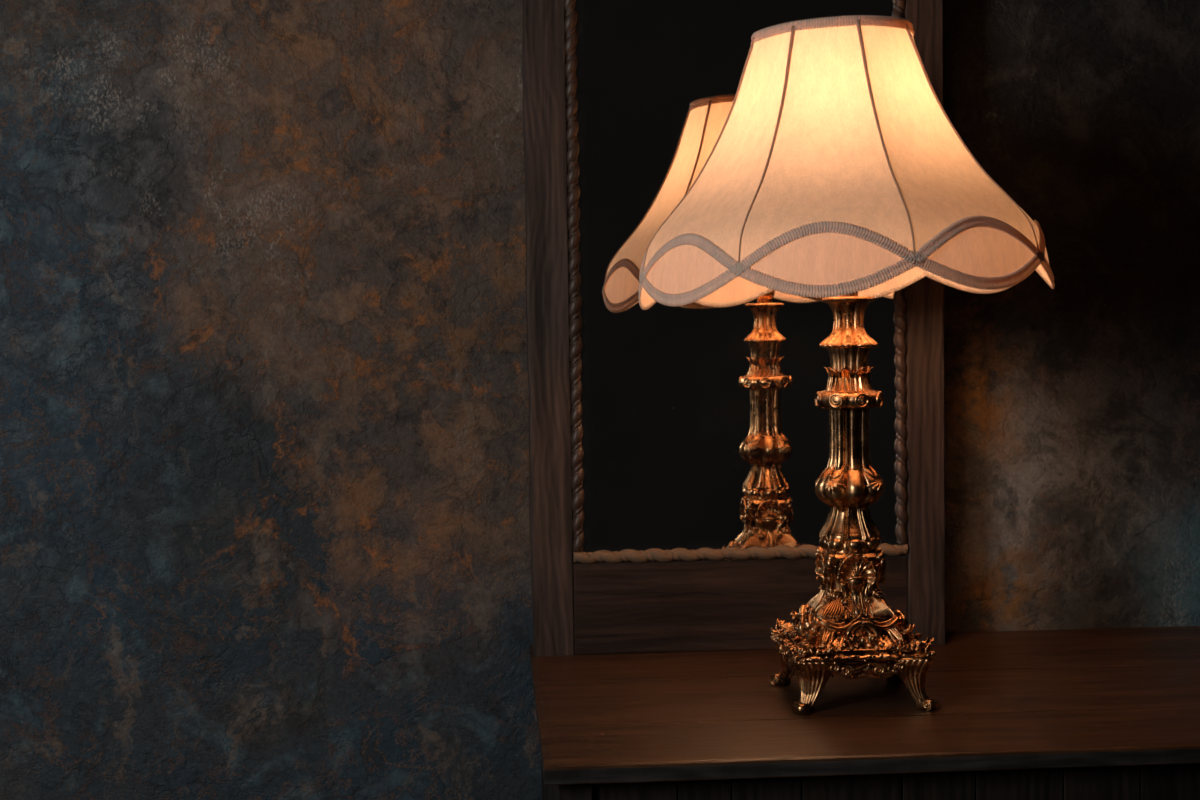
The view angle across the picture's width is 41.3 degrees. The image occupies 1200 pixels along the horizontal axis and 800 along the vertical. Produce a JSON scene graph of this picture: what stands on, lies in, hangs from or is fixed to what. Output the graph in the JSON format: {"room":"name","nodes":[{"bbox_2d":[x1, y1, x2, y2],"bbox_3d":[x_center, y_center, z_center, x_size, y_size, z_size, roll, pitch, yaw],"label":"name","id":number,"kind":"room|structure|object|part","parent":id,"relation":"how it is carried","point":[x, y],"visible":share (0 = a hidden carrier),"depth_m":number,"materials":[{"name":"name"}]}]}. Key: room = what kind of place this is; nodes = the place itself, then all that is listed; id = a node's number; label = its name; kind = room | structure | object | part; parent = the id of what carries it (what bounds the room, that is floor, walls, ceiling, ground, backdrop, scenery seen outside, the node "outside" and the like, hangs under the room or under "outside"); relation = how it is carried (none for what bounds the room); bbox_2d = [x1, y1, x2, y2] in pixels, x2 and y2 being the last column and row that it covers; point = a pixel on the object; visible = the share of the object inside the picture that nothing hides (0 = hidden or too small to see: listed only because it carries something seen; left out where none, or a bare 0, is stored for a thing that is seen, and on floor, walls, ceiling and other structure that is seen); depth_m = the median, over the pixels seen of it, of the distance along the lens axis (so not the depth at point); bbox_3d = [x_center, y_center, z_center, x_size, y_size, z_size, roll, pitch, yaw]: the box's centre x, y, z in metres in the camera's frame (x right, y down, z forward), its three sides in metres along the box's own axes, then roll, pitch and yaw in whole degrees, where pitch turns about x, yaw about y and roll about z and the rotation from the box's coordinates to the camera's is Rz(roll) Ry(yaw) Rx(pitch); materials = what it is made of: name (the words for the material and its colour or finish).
{"room":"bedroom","nodes":[
{"label":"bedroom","id":0,"kind":"room"},
{"bbox_2d":[0,0,1199,799],"bbox_3d":[0.064,-0.317,1.925,4.000,2.700,0.120,-1,3,-4],"label":"wall","id":1,"kind":"structure","parent":0,"point":[265,481],"depth_m":1.86,"materials":[{"name":"paint"}]},
{"bbox_3d":[0.203,1.139,0.253,4.000,0.050,3.369,-1,3,-4],"label":"floor","id":2,"kind":"structure","parent":0,"visible":0},
{"bbox_2d":[529,626,1199,799],"bbox_3d":[0.544,0.665,1.679,1.210,0.750,0.523,-1,3,-4],"label":"sideboard","id":3,"kind":"object","parent":2,"relation":"on","point":[1105,713],"visible":0.93,"depth_m":1.49,"materials":[{"name":"brown wood"}]},
{"bbox_3d":[-0.041,0.652,1.663,0.018,0.674,0.474,-1,3,-4],"label":"panel","id":4,"kind":"part","parent":3,"relation":"part of","materials":[{"name":"brown wood"}]},
{"bbox_3d":[-0.017,0.694,1.413,0.030,0.734,0.030,-1,3,-4],"label":"corner post","id":5,"kind":"part","parent":3,"relation":"part of","materials":[{"name":"brown wood"}]},
{"bbox_2d":[522,0,944,655],"bbox_3d":[0.152,-0.238,1.833,0.478,1.050,0.071,-1,3,-4],"label":"wall mirror","id":6,"kind":"object","parent":3,"relation":"on","point":[677,455],"visible":0.8,"depth_m":1.81,"materials":[{"name":"black mirror"}]},
{"bbox_3d":[-0.031,-0.262,1.792,0.016,0.870,0.016,-1,3,-4],"label":"twisted moulding","id":7,"kind":"part","parent":6,"relation":"part of","materials":[{"name":"brown wood"}]},
{"bbox_2d":[565,0,907,563],"bbox_3d":[0.156,-0.260,1.809,0.395,0.894,0.005,-1,3,-4],"label":"mirror glass","id":8,"kind":"object","parent":6,"relation":"on","point":[695,433],"depth_m":1.81,"materials":[{"name":"black mirror"}]},
{"bbox_3d":[0.161,0.234,1.856,0.386,0.104,0.059,-1,3,-4],"label":"rail","id":9,"kind":"part","parent":6,"relation":"part of","materials":[{"name":"brown wood"}]},
{"bbox_3d":[0.162,0.176,1.826,0.385,0.017,0.017,-1,3,-4],"label":"twisted moulding","id":10,"kind":"part","parent":6,"relation":"part of","materials":[{"name":"brown wood"}]},
{"bbox_3d":[0.342,-0.269,1.818,0.016,0.870,0.016,-1,3,-4],"label":"twisted moulding","id":11,"kind":"part","parent":6,"relation":"part of","materials":[{"name":"brown wood"}]},
{"bbox_2d":[638,15,1054,714],"bbox_3d":[0.281,-0.042,1.599,0.492,0.676,0.404,-2,3,-25],"label":"table lamp","id":12,"kind":"object","parent":3,"relation":"on","point":[836,170],"visible":1,"depth_m":1.48,"materials":[{"name":"beige fabric"}]},
{"bbox_3d":[0.056,-0.138,1.617,0.010,0.043,0.159,0,3,13],"label":"braid trim","id":13,"kind":"part","parent":12,"relation":"part of","materials":[{"name":"grey fabric"}]},
{"bbox_3d":[0.051,-0.109,1.620,0.016,0.035,0.159,0,3,13],"label":"braid trim","id":14,"kind":"part","parent":12,"relation":"part of","materials":[{"name":"beige fabric"}]},
{"bbox_3d":[0.080,-0.133,1.476,0.009,0.044,0.159,-3,3,-32],"label":"braid trim","id":15,"kind":"part","parent":12,"relation":"part of","materials":[{"name":"grey fabric"}]},
{"bbox_3d":[0.076,-0.105,1.474,0.016,0.037,0.159,-3,3,-32],"label":"braid trim","id":16,"kind":"part","parent":12,"relation":"part of","materials":[{"name":"grey fabric"}]},
{"bbox_3d":[0.137,-0.119,1.740,0.159,0.036,0.016,-3,3,-32],"label":"braid trim","id":17,"kind":"part","parent":12,"relation":"part of","materials":[{"name":"beige fabric"}]},
{"bbox_3d":[0.197,-0.107,1.388,0.159,0.037,0.017,0,3,13],"label":"braid trim","id":18,"kind":"part","parent":12,"relation":"part of","materials":[{"name":"grey fabric"}]},
{"bbox_3d":[0.197,-0.134,1.392,0.159,0.045,0.009,0,3,13],"label":"braid trim","id":19,"kind":"part","parent":12,"relation":"part of","materials":[{"name":"grey fabric"}]},
{"bbox_3d":[0.251,0.244,1.594,0.139,0.012,0.139,-1,3,-4],"label":"plate","id":20,"kind":"part","parent":12,"relation":"part of","materials":[{"name":"brown metal"}]},
{"bbox_3d":[0.283,-0.128,1.765,0.159,0.037,0.017,0,3,13],"label":"braid trim","id":21,"kind":"part","parent":12,"relation":"part of","materials":[{"name":"grey fabric"}]},
{"bbox_3d":[0.336,0.263,1.762,0.017,0.048,0.326,1,3,30],"label":"power cord","id":22,"kind":"part","parent":12,"relation":"part of","materials":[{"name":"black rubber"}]},
{"bbox_3d":[0.404,-0.129,1.679,0.018,0.036,0.159,-3,3,-32],"label":"braid trim","id":23,"kind":"part","parent":12,"relation":"part of","materials":[{"name":"beige fabric"}]},
{"bbox_3d":[0.339,-0.142,1.416,0.159,0.044,0.009,-3,3,-32],"label":"braid trim","id":24,"kind":"part","parent":12,"relation":"part of","materials":[{"name":"grey fabric"}]},
{"bbox_3d":[0.343,-0.115,1.412,0.159,0.036,0.017,-3,3,-32],"label":"braid trim","id":25,"kind":"part","parent":12,"relation":"part of","materials":[{"name":"grey fabric"}]},
{"bbox_3d":[0.422,-0.152,1.533,0.009,0.042,0.159,0,3,13],"label":"braid trim","id":26,"kind":"part","parent":12,"relation":"part of","materials":[{"name":"grey fabric"}]},
{"bbox_3d":[0.428,-0.124,1.533,0.018,0.034,0.159,0,3,13],"label":"braid trim","id":27,"kind":"part","parent":12,"relation":"part of","materials":[{"name":"beige fabric"}]}
]}

